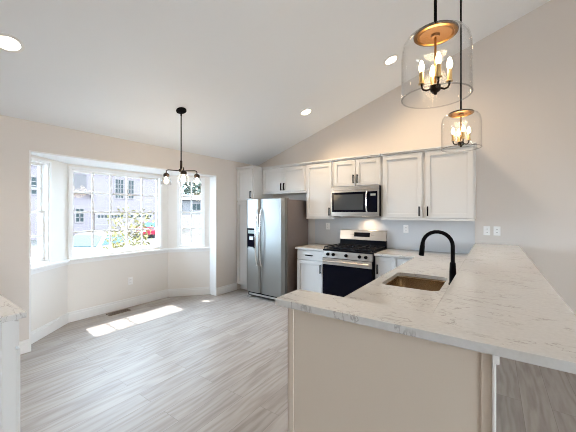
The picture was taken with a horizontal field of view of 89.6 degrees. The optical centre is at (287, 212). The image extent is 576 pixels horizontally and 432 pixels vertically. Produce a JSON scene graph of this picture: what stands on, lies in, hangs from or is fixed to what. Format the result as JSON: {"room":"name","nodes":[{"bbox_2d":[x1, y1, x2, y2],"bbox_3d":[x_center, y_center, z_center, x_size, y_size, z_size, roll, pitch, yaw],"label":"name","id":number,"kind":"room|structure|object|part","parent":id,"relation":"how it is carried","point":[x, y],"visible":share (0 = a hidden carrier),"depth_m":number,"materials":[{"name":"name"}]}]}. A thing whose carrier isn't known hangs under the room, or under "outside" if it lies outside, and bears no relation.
{"room":"kitchen","nodes":[
{"label":"kitchen","id":0,"kind":"room"},
{"bbox_2d":[36,155,193,175],"bbox_3d":[-2.373,-0.718,4.362,0.590,0.120,2.735,0,0,35],"label":"ceiling","id":1,"kind":"structure","parent":0,"point":[68,161],"depth_m":4.10,"materials":[{"name":"white paint"}]},
{"bbox_2d":[31,155,209,331],"bbox_3d":[-2.377,0.417,4.364,0.600,2.390,2.693,0,0,35],"label":"wall","id":2,"kind":"structure","parent":0,"point":[56,292],"depth_m":4.27,"materials":[{"name":"white paint"}]},
{"bbox_2d":[31,157,51,265],"bbox_3d":[-2.937,-0.017,3.345,0.134,1.217,0.390,0,0,-6],"label":"window","id":3,"kind":"structure","parent":2,"relation":"in","point":[44,168],"depth_m":3.49,"materials":[{"name":"white paint"}]},
{"bbox_3d":[-2.963,-0.293,3.342,0.030,0.596,0.306,0,0,-6],"label":"sash","id":4,"kind":"part","parent":3,"relation":"part of","materials":[{"name":"white paint"}]},
{"bbox_3d":[-2.933,0.272,3.345,0.030,0.596,0.306,0,0,-6],"label":"sash","id":5,"kind":"part","parent":3,"relation":"part of","materials":[{"name":"white paint"}]},
{"bbox_2d":[68,166,161,256],"bbox_3d":[-2.589,-0.017,4.450,0.134,1.217,1.340,0,0,35],"label":"window","id":6,"kind":"structure","parent":2,"relation":"in","point":[158,179],"depth_m":4.36,"materials":[{"name":"white paint"}]},
{"bbox_2d":[31,287,209,343],"bbox_3d":[-2.319,1.395,4.324,0.481,0.135,2.533,0,0,35],"label":"baseboard","id":7,"kind":"structure","parent":2,"relation":"attached to","point":[37,334],"depth_m":4.27,"materials":[{"name":"white paint"}]},
{"bbox_2d":[31,247,209,274],"bbox_3d":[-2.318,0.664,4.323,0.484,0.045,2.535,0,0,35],"label":"trim","id":8,"kind":"structure","parent":2,"relation":"attached to","point":[189,250],"depth_m":4.29,"materials":[{"name":"white paint"}]},
{"bbox_2d":[128,277,132,284],"bbox_3d":[-2.462,1.062,4.532,0.012,0.116,0.072,0,0,35],"label":"wall outlet","id":9,"kind":"object","parent":2,"relation":"attached to","point":[130,279],"visible":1,"depth_m":4.53,"materials":[{"name":"white plastic"}]},
{"bbox_2d":[177,177,204,246],"bbox_3d":[-1.734,-0.017,5.199,0.470,1.217,0.134,0,0,-14],"label":"window","id":10,"kind":"structure","parent":2,"relation":"in","point":[202,180],"depth_m":5.18,"materials":[{"name":"white paint"}]},
{"bbox_3d":[-1.733,0.272,5.196,0.386,0.596,0.030,0,0,-14],"label":"sash","id":11,"kind":"part","parent":10,"relation":"part of","materials":[{"name":"white paint"}]},
{"bbox_3d":[-1.741,-0.293,5.226,0.386,0.596,0.030,0,0,-14],"label":"sash","id":12,"kind":"part","parent":10,"relation":"part of","materials":[{"name":"white paint"}]},
{"bbox_2d":[0,115,254,340],"bbox_3d":[-3.055,0.237,2.747,0.160,2.450,8.160,0,0,35],"label":"wall","id":13,"kind":"structure","parent":0,"point":[18,136],"depth_m":3.21,"materials":[{"name":"grey paint"}]},
{"bbox_2d":[29,150,216,338],"bbox_3d":[-2.066,0.400,4.145,0.170,2.124,2.543,0,0,35],"label":"trim","id":14,"kind":"structure","parent":13,"relation":"attached to","point":[213,178],"depth_m":4.75,"materials":[{"name":"white paint"}]},
{"bbox_2d":[18,283,236,354],"bbox_3d":[-3.156,1.395,2.451,0.016,0.135,7.560,0,0,35],"label":"baseboard","id":15,"kind":"structure","parent":13,"relation":"attached to","point":[25,345],"depth_m":5.12,"materials":[{"name":"white paint"}]},
{"bbox_2d":[0,0,550,165],"bbox_3d":[0.930,-2.011,-0.070,10.000,2.200,8.560,0,0,35],"label":"ceiling","id":16,"kind":"structure","parent":0,"point":[243,73],"depth_m":3.04,"materials":[{"name":"white paint"}]},
{"bbox_2d":[0,33,24,52],"bbox_3d":[-2.141,-1.297,2.217,0.181,0.065,0.190,0,0,31],"label":"recessed light","id":17,"kind":"object","parent":16,"relation":"in","point":[9,43],"visible":1,"depth_m":2.23,"materials":[{"name":"white paint"}]},
{"bbox_2d":[161,107,201,185],"bbox_3d":[-1.285,-0.817,3.608,0.474,0.938,0.397,0,0,35],"label":"chandelier","id":18,"kind":"object","parent":16,"relation":"hanging from","point":[181,110],"visible":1,"depth_m":3.56,"materials":[{"name":"black metal"}]},
{"bbox_3d":[-1.313,-0.873,3.565,0.014,0.670,0.014,0,0,35],"label":"rod","id":19,"kind":"part","parent":18,"relation":"part of","materials":[{"name":"black metal"}]},
{"bbox_2d":[300,108,311,115],"bbox_3d":[0.275,-1.533,4.412,0.181,0.065,0.190,0,0,31],"label":"recessed light","id":20,"kind":"object","parent":16,"relation":"in","point":[308,111],"visible":1,"depth_m":4.41,"materials":[{"name":"white paint"}]},
{"bbox_2d":[384,55,398,65],"bbox_3d":[1.318,-1.952,3.708,0.181,0.065,0.190,0,0,31],"label":"recessed light","id":21,"kind":"object","parent":16,"relation":"in","point":[392,59],"visible":1,"depth_m":3.71,"materials":[{"name":"white paint"}]},
{"bbox_2d":[401,0,473,105],"bbox_3d":[0.612,-1.368,1.204,0.267,1.780,0.267,0,0,35],"label":"pendant light","id":22,"kind":"object","parent":16,"relation":"hanging from","point":[435,33],"visible":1,"depth_m":1.19,"materials":[{"name":"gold metal"}]},
{"bbox_3d":[0.561,-0.615,1.218,0.022,0.050,0.021,0,0,35],"label":"bulb","id":23,"kind":"part","parent":22,"relation":"part of","materials":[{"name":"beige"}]},
{"bbox_3d":[0.626,-0.615,1.255,0.022,0.050,0.021,0,0,35],"label":"bulb","id":24,"kind":"part","parent":22,"relation":"part of","materials":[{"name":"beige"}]},
{"bbox_3d":[0.612,-0.630,1.204,0.009,0.227,0.009,0,0,35],"label":"stem","id":25,"kind":"part","parent":22,"relation":"part of","materials":[{"name":"gold metal"}]},
{"bbox_3d":[0.612,-1.500,1.204,0.012,1.492,0.012,0,0,35],"label":"rod","id":26,"kind":"part","parent":22,"relation":"part of","materials":[{"name":"black metal"}]},
{"bbox_3d":[0.598,-0.615,1.152,0.022,0.050,0.021,0,0,35],"label":"bulb","id":27,"kind":"part","parent":22,"relation":"part of","materials":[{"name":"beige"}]},
{"bbox_3d":[0.646,-0.525,1.194,0.043,0.034,0.008,0,0,15],"label":"arm","id":28,"kind":"part","parent":22,"relation":"part of","materials":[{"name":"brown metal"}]},
{"bbox_3d":[0.663,-0.615,1.190,0.022,0.050,0.021,0,0,35],"label":"bulb","id":29,"kind":"part","parent":22,"relation":"part of","materials":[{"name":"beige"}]},
{"bbox_2d":[441,0,481,152],"bbox_3d":[1.289,-1.368,2.162,0.267,1.780,0.267,0,0,35],"label":"pendant light","id":30,"kind":"object","parent":16,"relation":"hanging from","point":[460,113],"visible":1,"depth_m":2.16,"materials":[{"name":"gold metal"}]},
{"bbox_3d":[1.289,-0.630,2.162,0.009,0.227,0.009,0,0,35],"label":"stem","id":31,"kind":"part","parent":30,"relation":"part of","materials":[{"name":"gold metal"}]},
{"bbox_3d":[1.289,-1.500,2.162,0.012,1.492,0.012,0,0,35],"label":"rod","id":32,"kind":"part","parent":30,"relation":"part of","materials":[{"name":"black metal"}]},
{"bbox_3d":[1.289,-0.612,2.162,0.264,0.259,0.264,0,0,35],"label":"lamp shade","id":33,"kind":"part","parent":30,"relation":"part of","materials":[{"name":"clear glass"}]},
{"bbox_2d":[20,288,575,431],"bbox_3d":[0.665,1.537,0.118,10.450,0.150,8.360,0,0,35],"label":"floor","id":34,"kind":"structure","parent":0,"point":[194,363],"depth_m":2.59,"materials":[{"name":"grey wood"}]},
{"bbox_2d":[0,319,19,431],"bbox_3d":[-2.006,1.021,1.626,0.887,0.882,0.641,0,0,35],"label":"base cabinet","id":35,"kind":"object","parent":34,"relation":"on","point":[9,331],"visible":0.78,"depth_m":1.57,"materials":[{"name":"white paint"}]},
{"bbox_2d":[0,295,26,322],"bbox_3d":[-2.009,0.564,1.621,0.928,0.032,0.628,0,0,35],"label":"countertop","id":36,"kind":"structure","parent":35,"relation":"on","point":[9,311],"depth_m":1.61,"materials":[{"name":"stone"}]},
{"bbox_3d":[-1.851,0.665,1.853,0.863,0.143,0.020,0,0,35],"label":"drawer","id":37,"kind":"part","parent":35,"relation":"part of","materials":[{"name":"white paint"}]},
{"bbox_3d":[-1.673,1.047,1.730,0.430,0.590,0.024,0,0,35],"label":"door","id":38,"kind":"part","parent":35,"relation":"part of","materials":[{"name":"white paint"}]},
{"bbox_2d":[106,308,129,315],"bbox_3d":[-2.492,1.459,4.271,0.120,0.006,0.300,0,0,35],"label":"floor vent","id":39,"kind":"object","parent":34,"relation":"in","point":[127,309],"visible":1,"depth_m":4.26,"materials":[{"name":"brown metal"}]},
{"bbox_2d":[236,165,272,289],"bbox_3d":[-0.641,0.297,5.646,0.430,2.330,0.631,0,0,35],"label":"pantry cabinet","id":40,"kind":"object","parent":34,"relation":"on","point":[249,178],"visible":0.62,"depth_m":5.46,"materials":[{"name":"white paint"}]},
{"bbox_3d":[-0.809,0.565,5.434,0.390,1.555,0.024,0,0,35],"label":"door","id":41,"kind":"part","parent":40,"relation":"part of","materials":[{"name":"white paint"}]},
{"bbox_3d":[-0.809,-0.520,5.434,0.390,0.585,0.024,0,0,35],"label":"door","id":42,"kind":"part","parent":40,"relation":"part of","materials":[{"name":"white paint"}]},
{"bbox_3d":[-0.637,-0.848,5.651,0.430,0.040,0.620,0,0,35],"label":"crown","id":43,"kind":"part","parent":40,"relation":"part of","materials":[{"name":"white paint"}]},
{"bbox_2d":[247,197,307,299],"bbox_3d":[-0.206,0.606,5.106,0.830,1.712,0.818,0,0,35],"label":"refrigerator","id":44,"kind":"object","parent":34,"relation":"on","point":[275,226],"visible":0.86,"depth_m":4.81,"materials":[{"name":"silver metal"}]},
{"bbox_3d":[-0.585,0.559,5.014,0.317,1.595,0.085,0,0,35],"label":"door","id":45,"kind":"part","parent":44,"relation":"part of","materials":[{"name":"silver metal"}]},
{"bbox_3d":[-0.534,0.412,4.884,0.027,0.969,0.076,0,0,35],"label":"handle","id":46,"kind":"part","parent":44,"relation":"part of","materials":[{"name":"silver metal"}]},
{"bbox_3d":[-0.460,0.412,4.832,0.027,0.969,0.076,0,0,35],"label":"handle","id":47,"kind":"part","parent":44,"relation":"part of","materials":[{"name":"silver metal"}]},
{"bbox_3d":[-0.243,0.559,4.773,0.507,1.595,0.085,0,0,35],"label":"door","id":48,"kind":"part","parent":44,"relation":"part of","materials":[{"name":"silver metal"}]},
{"bbox_2d":[297,249,322,292],"bbox_3d":[0.516,1.021,4.808,0.494,0.882,0.666,0,0,35],"label":"base cabinet","id":49,"kind":"object","parent":34,"relation":"on","point":[309,262],"visible":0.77,"depth_m":4.57,"materials":[{"name":"white paint"}]},
{"bbox_3d":[0.345,0.665,4.577,0.464,0.143,0.020,0,0,35],"label":"drawer","id":50,"kind":"part","parent":49,"relation":"part of","materials":[{"name":"white paint"}]},
{"bbox_2d":[295,243,330,250],"bbox_3d":[0.512,0.564,4.811,0.506,0.032,0.669,0,0,35],"label":"countertop","id":51,"kind":"structure","parent":49,"relation":"on","point":[316,247],"depth_m":4.66,"materials":[{"name":"stone"}]},
{"bbox_2d":[322,229,386,296],"bbox_3d":[1.009,0.867,4.396,0.762,1.189,0.736,0,0,35],"label":"range","id":52,"kind":"object","parent":34,"relation":"on","point":[349,264],"visible":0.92,"depth_m":4.22,"materials":[{"name":"black metal"}]},
{"bbox_3d":[0.813,0.710,4.118,0.702,0.027,0.056,0,0,35],"label":"handle","id":53,"kind":"part","parent":52,"relation":"part of","materials":[{"name":"silver metal"}]},
{"bbox_3d":[0.829,0.991,4.141,0.738,0.452,0.004,0,0,35],"label":"oven glass","id":54,"kind":"part","parent":52,"relation":"part of","materials":[{"name":"black glass"}]},
{"bbox_3d":[0.829,0.716,4.141,0.754,0.092,0.004,0,0,35],"label":"door trim","id":55,"kind":"part","parent":52,"relation":"part of","materials":[{"name":"silver metal"}]},
{"bbox_3d":[0.840,0.612,4.157,0.762,0.100,0.042,0,0,35],"label":"control panel","id":56,"kind":"part","parent":52,"relation":"part of","materials":[{"name":"silver metal"}]},
{"bbox_3d":[0.841,0.947,4.158,0.754,0.560,0.038,0,0,35],"label":"oven door","id":57,"kind":"part","parent":52,"relation":"part of","materials":[{"name":"black glass"}]},
{"bbox_2d":[323,246,385,253],"bbox_3d":[1.012,0.551,4.399,0.762,0.022,0.617,0,0,35],"label":"cooktop","id":58,"kind":"object","parent":52,"relation":"in","point":[343,250],"depth_m":4.23,"materials":[{"name":"black metal"}]},
{"bbox_3d":[1.199,0.352,4.664,0.762,0.159,0.079,0,0,35],"label":"panel","id":59,"kind":"part","parent":52,"relation":"part of","materials":[{"name":"silver metal"}]},
{"bbox_2d":[375,256,410,278],"bbox_3d":[1.571,1.021,4.062,0.522,0.882,0.666,0,0,35],"label":"base cabinet","id":60,"kind":"object","parent":34,"relation":"on","point":[383,265],"visible":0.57,"depth_m":3.89,"materials":[{"name":"white paint"}]},
{"bbox_3d":[1.311,0.968,3.892,0.269,0.748,0.024,0,0,35],"label":"door","id":61,"kind":"part","parent":60,"relation":"part of","materials":[{"name":"white paint"}]},
{"bbox_2d":[294,309,480,431],"bbox_3d":[1.319,0.944,2.524,0.760,1.036,3.475,0,0,35],"label":"wall","id":62,"kind":"structure","parent":0,"point":[349,376],"depth_m":1.09,"materials":[{"name":"beige paint"}]},
{"bbox_2d":[288,308,491,431],"bbox_3d":[0.355,0.944,1.167,0.761,1.036,0.154,0,0,35],"label":"trim","id":63,"kind":"structure","parent":62,"relation":"attached to","point":[486,359],"depth_m":0.90,"materials":[{"name":"beige paint"}]},
{"bbox_2d":[275,243,575,373],"bbox_3d":[1.392,0.410,2.457,1.087,0.032,3.499,0,0,35],"label":"countertop","id":64,"kind":"structure","parent":62,"relation":"on","point":[498,302],"depth_m":1.15,"materials":[{"name":"stone"}]},
{"bbox_2d":[492,355,498,431],"bbox_3d":[1.631,0.944,2.296,0.019,1.036,3.488,0,0,35],"label":"trim","id":65,"kind":"structure","parent":62,"relation":"attached to","point":[495,359],"depth_m":0.88,"materials":[{"name":"white paint"}]},
{"bbox_2d":[258,0,575,314],"bbox_3d":[3.288,-0.665,3.352,9.900,4.553,0.150,0,0,35],"label":"wall","id":66,"kind":"structure","parent":0,"point":[521,75],"depth_m":3.62,"materials":[{"name":"grey paint"}]},
{"bbox_2d":[262,162,306,194],"bbox_3d":[-0.005,-0.610,5.360,0.976,0.517,0.366,0,0,35],"label":"upper cabinet","id":67,"kind":"object","parent":66,"relation":"attached to","point":[287,178],"visible":0.97,"depth_m":5.20,"materials":[{"name":"white paint"}]},
{"bbox_3d":[-0.282,-0.599,5.385,0.472,0.428,0.024,0,0,35],"label":"door","id":68,"kind":"part","parent":67,"relation":"part of","materials":[{"name":"white paint"}]},
{"bbox_3d":[-0.002,-0.848,5.364,0.976,0.040,0.355,0,0,35],"label":"crown","id":69,"kind":"part","parent":67,"relation":"part of","materials":[{"name":"white paint"}]},
{"bbox_3d":[-0.083,-0.362,5.251,0.976,0.022,0.034,0,0,35],"label":"light rail","id":70,"kind":"part","parent":67,"relation":"part of","materials":[{"name":"white paint"}]},
{"bbox_3d":[0.104,-0.599,5.113,0.456,0.428,0.024,0,0,35],"label":"door","id":71,"kind":"part","parent":67,"relation":"part of","materials":[{"name":"white paint"}]},
{"bbox_2d":[305,159,341,218],"bbox_3d":[0.601,-0.385,4.931,0.506,0.967,0.366,0,0,35],"label":"upper cabinet","id":72,"kind":"object","parent":66,"relation":"attached to","point":[320,173],"visible":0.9,"depth_m":4.81,"materials":[{"name":"white paint"}]},
{"bbox_3d":[0.604,-0.848,4.936,0.506,0.040,0.355,0,0,35],"label":"crown","id":73,"kind":"part","parent":72,"relation":"part of","materials":[{"name":"white paint"}]},
{"bbox_3d":[0.514,-0.376,4.823,0.468,0.881,0.024,0,0,35],"label":"door","id":74,"kind":"part","parent":72,"relation":"part of","materials":[{"name":"white paint"}]},
{"bbox_3d":[0.524,0.088,4.822,0.506,0.022,0.034,0,0,35],"label":"light rail","id":75,"kind":"part","parent":72,"relation":"part of","materials":[{"name":"white paint"}]},
{"bbox_2d":[332,153,380,186],"bbox_3d":[1.122,-0.638,4.563,0.766,0.460,0.366,0,0,35],"label":"upper cabinet","id":76,"kind":"object","parent":66,"relation":"attached to","point":[362,170],"visible":0.93,"depth_m":4.41,"materials":[{"name":"white paint"}]},
{"bbox_3d":[0.889,-0.618,4.557,0.368,0.396,0.024,0,0,35],"label":"door","id":77,"kind":"part","parent":76,"relation":"part of","materials":[{"name":"white paint"}]},
{"bbox_2d":[331,185,380,215],"bbox_3d":[1.092,-0.176,4.520,0.758,0.453,0.453,0,0,35],"label":"microwave","id":78,"kind":"object","parent":76,"relation":"attached to","point":[353,200],"visible":0.98,"depth_m":4.35,"materials":[{"name":"silver metal"}]},
{"bbox_3d":[0.927,-0.166,4.426,0.561,0.305,0.007,0,0,35],"label":"door glass","id":79,"kind":"part","parent":78,"relation":"part of","materials":[{"name":"black glass"}]},
{"bbox_3d":[1.000,0.033,4.391,0.758,0.028,0.020,0,0,35],"label":"rail","id":80,"kind":"part","parent":78,"relation":"part of","materials":[{"name":"silver metal"}]},
{"bbox_3d":[1.146,-0.166,4.241,0.026,0.310,0.059,0,0,35],"label":"handle","id":81,"kind":"part","parent":78,"relation":"part of","materials":[{"name":"silver metal"}]},
{"bbox_3d":[1.222,-0.166,4.218,0.157,0.305,0.007,0,0,35],"label":"control panel","id":82,"kind":"part","parent":78,"relation":"part of","materials":[{"name":"black glass"}]},
{"bbox_3d":[1.125,-0.848,4.567,0.766,0.040,0.355,0,0,35],"label":"crown","id":83,"kind":"part","parent":76,"relation":"part of","materials":[{"name":"white paint"}]},
{"bbox_3d":[1.195,-0.618,4.341,0.368,0.396,0.024,0,0,35],"label":"door","id":84,"kind":"part","parent":76,"relation":"part of","materials":[{"name":"white paint"}]},
{"bbox_2d":[315,218,474,253],"bbox_3d":[1.479,0.312,4.532,2.424,0.468,0.010,0,0,35],"label":"backsplash","id":85,"kind":"structure","parent":66,"relation":"attached to","point":[462,233],"depth_m":4.30,"materials":[{"name":"white tile"}]},
{"bbox_2d":[403,225,407,232],"bbox_3d":[1.758,0.237,4.325,0.072,0.116,0.012,0,0,35],"label":"wall outlet","id":86,"kind":"object","parent":85,"relation":"attached to","point":[405,227],"visible":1,"depth_m":4.33,"materials":[{"name":"white plastic"}]},
{"bbox_2d":[380,142,477,220],"bbox_3d":[1.913,-0.385,4.004,1.167,0.967,0.366,0,0,35],"label":"upper cabinet","id":87,"kind":"object","parent":66,"relation":"attached to","point":[430,183],"visible":1,"depth_m":3.85,"materials":[{"name":"white paint"}]},
{"bbox_3d":[1.594,-0.376,4.059,0.522,0.881,0.024,0,0,35],"label":"door","id":88,"kind":"part","parent":87,"relation":"part of","materials":[{"name":"white paint"}]},
{"bbox_3d":[1.828,0.088,3.900,1.147,0.022,0.034,0,0,35],"label":"light rail","id":89,"kind":"part","parent":87,"relation":"part of","materials":[{"name":"white paint"}]},
{"bbox_3d":[1.916,-0.848,4.008,1.167,0.040,0.355,0,0,35],"label":"crown","id":90,"kind":"part","parent":87,"relation":"part of","materials":[{"name":"white paint"}]},
{"bbox_3d":[2.063,-0.376,3.728,0.540,0.881,0.024,0,0,35],"label":"door","id":91,"kind":"part","parent":87,"relation":"part of","materials":[{"name":"white paint"}]},
{"bbox_2d":[483,226,489,234],"bbox_3d":[2.577,0.230,3.759,0.072,0.116,0.012,0,0,35],"label":"wall outlet","id":92,"kind":"object","parent":66,"relation":"attached to","point":[486,229],"visible":1,"depth_m":3.76,"materials":[{"name":"white plastic"}]},
{"bbox_2d":[494,226,499,235],"bbox_3d":[2.664,0.230,3.697,0.072,0.116,0.012,0,0,35],"label":"wall outlet","id":93,"kind":"object","parent":66,"relation":"attached to","point":[496,229],"visible":1,"depth_m":3.69,"materials":[{"name":"white plastic"}]},
{"bbox_3d":[1.086,1.021,2.379,0.636,0.882,2.660,0,0,35],"label":"cabinet","id":94,"kind":"object","parent":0,"visible":0},
{"bbox_2d":[345,248,467,312],"bbox_3d":[1.065,0.564,2.796,1.153,0.032,3.322,0,0,35],"label":"countertop","id":95,"kind":"structure","parent":94,"relation":"on","point":[433,265],"depth_m":2.35,"materials":[{"name":"stone"}]},
{"bbox_2d":[385,276,445,290],"bbox_3d":[1.037,0.671,2.356,0.429,0.181,0.579,0,0,35],"label":"sink","id":96,"kind":"object","parent":95,"relation":"in","point":[401,281],"visible":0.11,"depth_m":2.59,"materials":[{"name":"gold metal"}]},
{"bbox_2d":[419,230,455,284],"bbox_3d":[1.182,0.340,2.289,0.270,0.415,0.100,0,0,35],"label":"faucet","id":97,"kind":"object","parent":95,"relation":"on","point":[452,270],"visible":0.91,"depth_m":2.21,"materials":[{"name":"black metal"}]},
{"bbox_3d":[1.170,0.265,2.271,0.240,0.265,0.029,0,0,35],"label":"spout","id":98,"kind":"part","parent":97,"relation":"part of","materials":[{"name":"black metal"}]},
{"label":"outside","id":99,"kind":"structure","parent":0,"visible":0},
{"bbox_2d":[182,214,200,236],"bbox_3d":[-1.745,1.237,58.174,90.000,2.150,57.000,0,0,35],"label":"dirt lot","id":100,"kind":"structure","parent":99,"point":[196,218],"depth_m":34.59,"materials":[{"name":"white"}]},
{"bbox_2d":[182,182,200,194],"bbox_3d":[-20.373,-4.787,63.175,6.083,10.488,5.948,0,0,35],"label":"tree","id":101,"kind":"object","parent":100,"relation":"on","point":[196,190],"visible":0.27,"depth_m":61.56,"materials":[{"name":"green plant"}]},
{"bbox_2d":[182,194,200,214],"bbox_3d":[-16.309,-1.488,53.160,6.200,3.500,17.000,0,0,35],"label":"house","id":102,"kind":"structure","parent":100,"relation":"on","point":[186,201],"depth_m":48.98,"materials":[{"name":"grey"}]},
{"bbox_3d":[-15.698,-1.038,49.667,0.020,1.000,1.600,0,0,35],"label":"pane","id":103,"kind":"part","parent":102,"relation":"part of","materials":[{"name":"black"}]},
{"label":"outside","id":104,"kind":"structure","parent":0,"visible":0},
{"bbox_2d":[31,234,200,256],"bbox_3d":[-17.530,2.462,18.512,130.000,0.300,110.000,0,0,35],"label":"ground","id":105,"kind":"structure","parent":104,"point":[185,239],"depth_m":23.53,"materials":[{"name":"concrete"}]},
{"bbox_2d":[31,232,140,259],"bbox_3d":[-8.264,1.597,12.409,1.950,1.430,4.505,0,0,0],"label":"car","id":106,"kind":"object","parent":105,"relation":"on","point":[81,242],"visible":0.13,"depth_m":11.78,"materials":[{"name":"paint"}]},
{"bbox_2d":[31,165,154,239],"bbox_3d":[-24.322,-3.938,29.434,11.500,12.500,21.000,0,0,35],"label":"townhouse","id":107,"kind":"structure","parent":105,"relation":"on","point":[82,182],"depth_m":29.03,"materials":[{"name":"grey"}]},
{"bbox_3d":[-21.561,-2.338,24.912,0.020,1.400,0.750,0,0,35],"label":"pane","id":108,"kind":"part","parent":107,"relation":"part of","materials":[{"name":"black"}]},
{"bbox_3d":[-19.743,0.212,27.484,0.020,1.200,0.600,0,0,35],"label":"pane","id":109,"kind":"part","parent":107,"relation":"part of","materials":[{"name":"black"}]},
{"bbox_3d":[-19.745,-2.863,27.455,0.060,1.650,1.150,0,0,35],"label":"porch panel","id":110,"kind":"part","parent":107,"relation":"part of","materials":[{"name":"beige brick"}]},
{"bbox_3d":[-18.148,1.137,29.663,0.120,2.350,2.900,0,0,35],"label":"garage door","id":111,"kind":"part","parent":107,"relation":"part of","materials":[{"name":"white"}]},
{"bbox_3d":[-18.094,0.337,29.617,0.020,0.250,2.368,0,0,35],"label":"pane","id":112,"kind":"part","parent":107,"relation":"part of","materials":[{"name":"black"}]},
{"bbox_3d":[-17.682,-2.538,30.399,0.020,1.900,0.780,0,0,35],"label":"pane","id":113,"kind":"part","parent":107,"relation":"part of","materials":[{"name":"black"}]},
{"bbox_3d":[-17.071,-2.538,31.265,0.020,1.900,0.780,0,0,35],"label":"pane","id":114,"kind":"part","parent":107,"relation":"part of","materials":[{"name":"black"}]},
{"bbox_3d":[-16.330,1.137,32.235,0.120,2.350,2.800,0,0,35],"label":"garage door","id":115,"kind":"part","parent":107,"relation":"part of","materials":[{"name":"white"}]},
{"bbox_2d":[96,206,153,249],"bbox_3d":[-5.061,1.066,9.067,1.525,2.539,1.581,0,0,35],"label":"young tree","id":116,"kind":"object","parent":105,"relation":"on","point":[130,225],"visible":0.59,"depth_m":8.99,"materials":[{"name":"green plant"}]},
{"bbox_2d":[135,222,154,234],"bbox_3d":[-13.719,1.597,28.439,1.950,1.430,4.505,0,0,-33],"label":"car","id":117,"kind":"object","parent":105,"relation":"on","point":[148,224],"visible":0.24,"depth_m":27.45,"materials":[{"name":"red paint"}]}
]}

